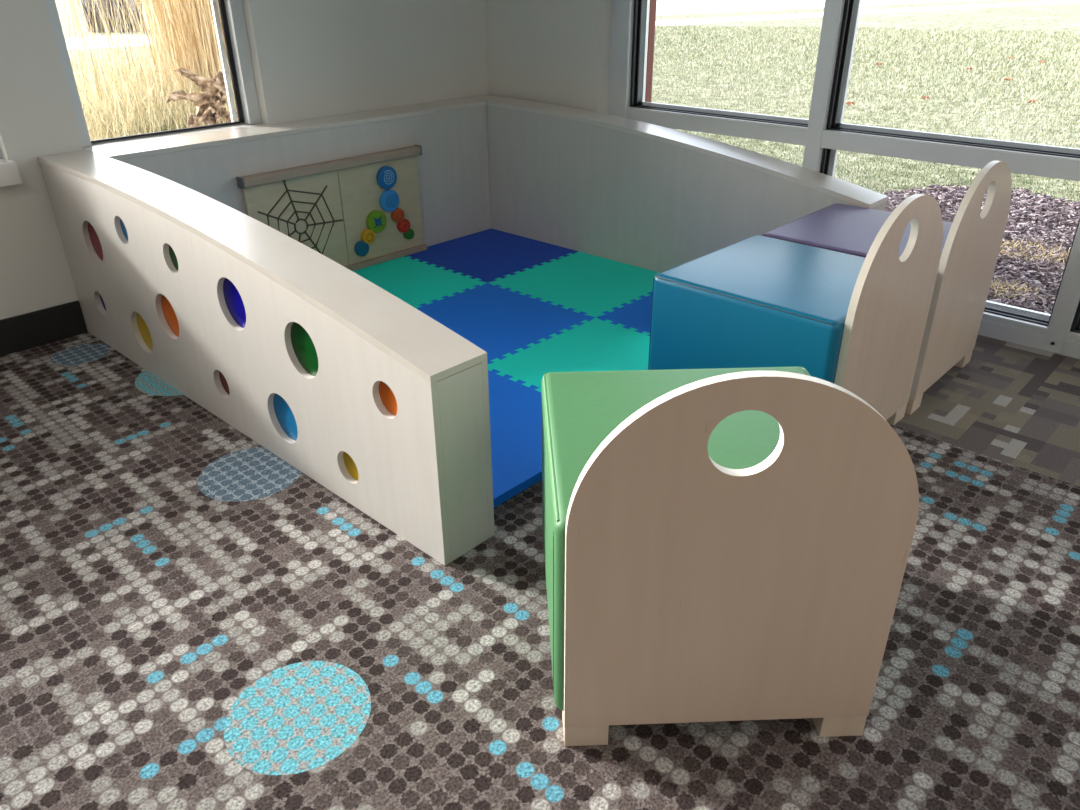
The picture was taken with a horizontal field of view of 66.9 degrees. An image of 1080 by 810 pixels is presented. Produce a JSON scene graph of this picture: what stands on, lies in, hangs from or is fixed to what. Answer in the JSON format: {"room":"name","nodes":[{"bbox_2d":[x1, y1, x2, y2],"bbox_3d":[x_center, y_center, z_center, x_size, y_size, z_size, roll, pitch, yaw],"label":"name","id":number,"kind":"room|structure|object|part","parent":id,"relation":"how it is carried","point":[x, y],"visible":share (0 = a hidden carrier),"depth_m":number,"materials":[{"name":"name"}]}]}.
{"room":"children's play area","nodes":[
{"label":"children's play area","id":0,"kind":"room"},
{"bbox_2d":[0,0,487,330],"bbox_3d":[-3.077,-0.963,1.532,0.220,2.800,8.450,23,36,37],"label":"wall","id":1,"kind":"structure","parent":0,"point":[311,59],"depth_m":3.47,"materials":[{"name":"white paint"}]},
{"bbox_2d":[0,149,22,186],"bbox_3d":[-2.460,-1.347,1.982,0.195,1.850,1.637,23,36,37],"label":"windowsill","id":2,"kind":"structure","parent":1,"relation":"in","point":[9,172],"depth_m":2.84,"materials":[{"name":"white"}]},
{"bbox_2d":[0,300,87,355],"bbox_3d":[-3.829,0.682,1.283,0.012,0.132,5.966,23,36,37],"label":"baseboard","id":3,"kind":"structure","parent":1,"relation":"attached to","point":[25,331],"depth_m":3.10,"materials":[{"name":"black plastic"}]},
{"bbox_2d":[45,0,266,149],"bbox_3d":[-1.492,-1.876,2.912,0.151,1.794,0.762,23,36,37],"label":"window","id":4,"kind":"structure","parent":1,"relation":"in","point":[231,11],"depth_m":3.36,"materials":[{"name":"white metal"}]},
{"bbox_3d":[-1.477,-1.088,3.319,0.131,0.020,0.760,23,36,37],"label":"sill","id":5,"kind":"part","parent":4,"relation":"part of","materials":[{"name":"white paint"}]},
{"bbox_2d":[0,332,1079,809],"bbox_3d":[-0.035,1.634,-0.448,8.343,0.001,8.360,23,36,37],"label":"floor","id":6,"kind":"structure","parent":0,"point":[191,619],"depth_m":1.71,"materials":[{"name":"carpet"}]},
{"bbox_2d":[38,150,494,564],"bbox_3d":[-0.955,-0.282,2.482,2.143,0.676,0.164,23,36,37],"label":"wall","id":7,"kind":"structure","parent":6,"relation":"on","point":[364,393],"depth_m":2.14,"materials":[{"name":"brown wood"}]},
{"bbox_3d":[-0.178,0.138,1.883,0.018,0.478,0.127,23,36,37],"label":"panel","id":8,"kind":"part","parent":7,"relation":"part of","materials":[{"name":"white wood"}]},
{"bbox_3d":[-0.905,-0.299,2.533,2.143,0.658,0.018,23,36,37],"label":"panel","id":9,"kind":"part","parent":7,"relation":"part of","materials":[{"name":"white wood"}]},
{"bbox_2d":[87,98,490,246],"bbox_3d":[-0.975,-0.938,3.729,0.195,0.676,1.865,23,36,37],"label":"panel","id":10,"kind":"object","parent":6,"relation":"on","point":[453,168],"visible":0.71,"depth_m":3.68,"materials":[{"name":"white wood"}]},
{"bbox_2d":[236,145,427,270],"bbox_3d":[-0.886,-0.846,3.678,0.050,0.501,0.923,23,36,37],"label":"board","id":11,"kind":"object","parent":10,"relation":"attached to","point":[361,211],"visible":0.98,"depth_m":3.69,"materials":[{"name":"brown wood"}]},
{"bbox_3d":[-1.048,-0.768,3.544,0.022,0.436,0.448,23,36,37],"label":"web panel","id":12,"kind":"part","parent":11,"relation":"part of","materials":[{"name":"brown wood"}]},
{"bbox_3d":[-0.888,-1.050,3.570,0.049,0.036,0.909,23,36,37],"label":"rail","id":13,"kind":"part","parent":11,"relation":"part of","materials":[{"name":"brown wood"}]},
{"bbox_3d":[-0.741,-0.923,3.833,0.022,0.436,0.444,23,36,37],"label":"gear panel","id":14,"kind":"part","parent":11,"relation":"part of","materials":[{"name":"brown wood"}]},
{"bbox_3d":[-0.886,-0.637,3.789,0.045,0.027,0.909,23,36,37],"label":"rail","id":15,"kind":"part","parent":11,"relation":"part of","materials":[{"name":"brown wood"}]},
{"bbox_2d":[353,228,659,507],"bbox_3d":[-0.217,-0.329,3.253,1.862,0.028,1.862,23,36,37],"label":"play mat","id":16,"kind":"object","parent":6,"relation":"on","point":[499,321],"depth_m":3.31,"materials":[{"name":"blue rubber"}]},
{"bbox_2d":[463,95,887,272],"bbox_3d":[0.454,-0.974,3.773,2.208,0.676,0.165,23,36,37],"label":"panel","id":17,"kind":"object","parent":6,"relation":"on","point":[644,195],"visible":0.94,"depth_m":3.70,"materials":[{"name":"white wood"}]},
{"bbox_3d":[1.254,-0.540,3.158,0.018,0.469,0.124,23,36,37],"label":"panel","id":18,"kind":"part","parent":17,"relation":"part of","materials":[{"name":"white wood"}]},
{"bbox_2d":[541,367,918,745],"bbox_3d":[0.303,0.150,1.573,0.581,0.738,0.586,-1,28,-2],"label":"seat","id":19,"kind":"object","parent":6,"relation":"on","point":[721,544],"visible":1,"depth_m":1.32,"materials":[{"name":"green wood"}]},
{"bbox_3d":[0.304,0.236,1.629,0.580,0.424,0.565,-1,28,-2],"label":"seat","id":20,"kind":"part","parent":19,"relation":"part of","materials":[{"name":"green plastic"}]},
{"bbox_2d":[648,194,942,425],"bbox_3d":[0.731,-0.283,2.389,0.586,0.738,0.580,24,36,38],"label":"seat","id":21,"kind":"object","parent":6,"relation":"on","point":[856,324],"visible":0.75,"depth_m":2.22,"materials":[{"name":"blue leather"}]},
{"bbox_3d":[0.720,-0.194,2.439,0.565,0.424,0.570,24,36,38],"label":"seat","id":22,"kind":"part","parent":21,"relation":"part of","materials":[{"name":"blue leather"}]},
{"bbox_3d":[0.946,-0.222,2.213,0.020,0.685,0.547,24,36,38],"label":"panel","id":23,"kind":"part","parent":21,"relation":"part of","materials":[{"name":"brown wood"}]},
{"bbox_2d":[762,160,1011,414],"bbox_3d":[1.132,-0.476,2.749,0.586,0.738,0.570,23,36,37],"label":"seat","id":24,"kind":"object","parent":6,"relation":"on","point":[971,244],"visible":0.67,"depth_m":2.58,"materials":[{"name":"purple wood"}]},
{"bbox_3d":[1.123,-0.388,2.800,0.565,0.424,0.562,23,36,37],"label":"seat","id":25,"kind":"part","parent":24,"relation":"part of","materials":[{"name":"purple leather"}]},
{"bbox_3d":[1.346,-0.415,2.572,0.020,0.685,0.547,23,36,37],"label":"panel","id":26,"kind":"part","parent":24,"relation":"part of","materials":[{"name":"brown wood"}]},
{"bbox_2d":[485,0,610,113],"bbox_3d":[2.798,-1.061,1.619,8.198,2.800,0.250,23,36,37],"label":"wall","id":27,"kind":"structure","parent":0,"point":[557,52],"depth_m":3.98,"materials":[{"name":"white paint"}]},
{"bbox_2d":[608,0,1079,358],"bbox_3d":[3.032,-0.814,1.522,7.303,2.450,0.127,23,36,37],"label":"window","id":28,"kind":"structure","parent":27,"relation":"in","point":[825,133],"depth_m":3.19,"materials":[{"name":"white metal"}]},
{"bbox_3d":[1.534,-0.411,3.326,0.967,0.079,0.124,23,36,37],"label":"rail","id":29,"kind":"part","parent":28,"relation":"part of","materials":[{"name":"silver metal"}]},
{"bbox_3d":[2.289,-0.088,2.700,0.967,0.079,0.124,23,36,37],"label":"rail","id":30,"kind":"part","parent":28,"relation":"part of","materials":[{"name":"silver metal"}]},
{"bbox_2d":[645,0,656,101],"bbox_3d":[0.126,-2.258,4.045,1.105,2.900,0.048,23,36,37],"label":"wall","id":31,"kind":"structure","parent":0,"point":[653,3],"depth_m":3.91,"materials":[{"name":"red brick"}]},
{"label":"outside","id":32,"kind":"structure","parent":0,"visible":0},
{"bbox_2d":[55,0,1079,202],"bbox_3d":[3.033,-33.375,65.834,150.000,0.360,134.000,23,36,37],"label":"lawn","id":33,"kind":"structure","parent":32,"point":[1060,17],"depth_m":11.79,"materials":[{"name":"green plant"}]},
{"bbox_2d":[75,0,145,32],"bbox_3d":[-8.955,-8.504,16.928,1.681,1.375,1.756,-3,28,-4],"label":"bare shrub","id":34,"kind":"object","parent":33,"relation":"on","point":[89,2],"visible":0.58,"depth_m":16.78,"materials":[{"name":"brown plant"}]},
{"bbox_2d":[57,0,183,139],"bbox_3d":[-2.689,-2.448,5.046,0.964,1.628,1.919,-11,30,-20],"label":"grass","id":35,"kind":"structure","parent":33,"relation":"on","point":[108,36],"depth_m":4.98,"materials":[{"name":"beige plant"}]},
{"bbox_2d":[66,29,237,139],"bbox_3d":[-2.921,-2.253,5.702,2.791,0.683,4.412,-20,33,-32],"label":"meadow grass","id":36,"kind":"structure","parent":33,"relation":"on","point":[98,120],"depth_m":4.82,"materials":[{"name":"beige plant"}]},
{"bbox_2d":[104,105,219,138],"bbox_3d":[-2.023,-1.657,4.930,1.179,0.326,1.338,23,36,37],"label":"grass","id":37,"kind":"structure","parent":33,"relation":"on","point":[141,105],"depth_m":4.76,"materials":[{"name":"green plant"}]},
{"bbox_2d":[120,0,233,114],"bbox_3d":[-2.297,-3.034,5.718,1.854,2.033,3.173,-9,29,-15],"label":"grass","id":38,"kind":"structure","parent":33,"relation":"on","point":[191,24],"depth_m":5.01,"materials":[{"name":"plant"}]},
{"bbox_2d":[167,68,238,127],"bbox_3d":[-1.624,-1.297,4.116,0.176,0.769,0.422,12,30,23],"label":"shrub","id":39,"kind":"object","parent":33,"relation":"on","point":[210,103],"visible":0.77,"depth_m":4.00,"materials":[{"name":"brown plant"}]},
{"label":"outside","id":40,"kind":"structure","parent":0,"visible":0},
{"bbox_2d":[888,189,1075,311],"bbox_3d":[4.511,0.036,2.751,8.380,0.036,2.870,23,36,37],"label":"mulch bed","id":41,"kind":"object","parent":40,"point":[1040,304],"depth_m":4.23,"materials":[{"name":"brown wood"}]},
{"bbox_2d":[880,184,1079,313],"bbox_3d":[2.763,-0.742,4.182,3.631,0.050,2.936,23,36,37],"label":"bark mulch","id":42,"kind":"object","parent":41,"relation":"on","point":[1068,213],"visible":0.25,"depth_m":4.58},
{"bbox_2d":[988,278,1049,300],"bbox_3d":[2.143,-0.543,3.788,0.447,0.062,0.346,23,36,37],"label":"tuft","id":43,"kind":"object","parent":42,"relation":"on","point":[1001,284],"visible":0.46,"depth_m":3.77,"materials":[{"name":"beige plant"}]},
{"bbox_2d":[998,238,1069,269],"bbox_3d":[2.585,-0.802,4.271,0.565,0.064,0.506,4,28,8],"label":"tuft","id":44,"kind":"object","parent":42,"relation":"on","point":[1006,243],"visible":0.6,"depth_m":4.26,"materials":[{"name":"beige plant"}]},
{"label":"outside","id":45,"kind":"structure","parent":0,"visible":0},
{"bbox_2d":[65,34,152,50],"bbox_3d":[-9.321,-5.433,12.625,3.200,0.075,7.300,23,36,37],"label":"path","id":46,"kind":"structure","parent":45,"point":[129,35],"depth_m":14.10,"materials":[{"name":"grey concrete"}]},
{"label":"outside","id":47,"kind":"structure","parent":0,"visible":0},
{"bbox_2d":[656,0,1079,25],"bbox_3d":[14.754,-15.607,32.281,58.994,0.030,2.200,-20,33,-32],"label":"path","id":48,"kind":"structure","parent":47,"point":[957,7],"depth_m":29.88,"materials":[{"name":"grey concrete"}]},
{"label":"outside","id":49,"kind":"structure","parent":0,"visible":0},
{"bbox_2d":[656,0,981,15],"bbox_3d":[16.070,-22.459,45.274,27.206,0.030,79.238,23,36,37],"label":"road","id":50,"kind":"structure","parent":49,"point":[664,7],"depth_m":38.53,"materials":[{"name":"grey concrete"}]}
]}

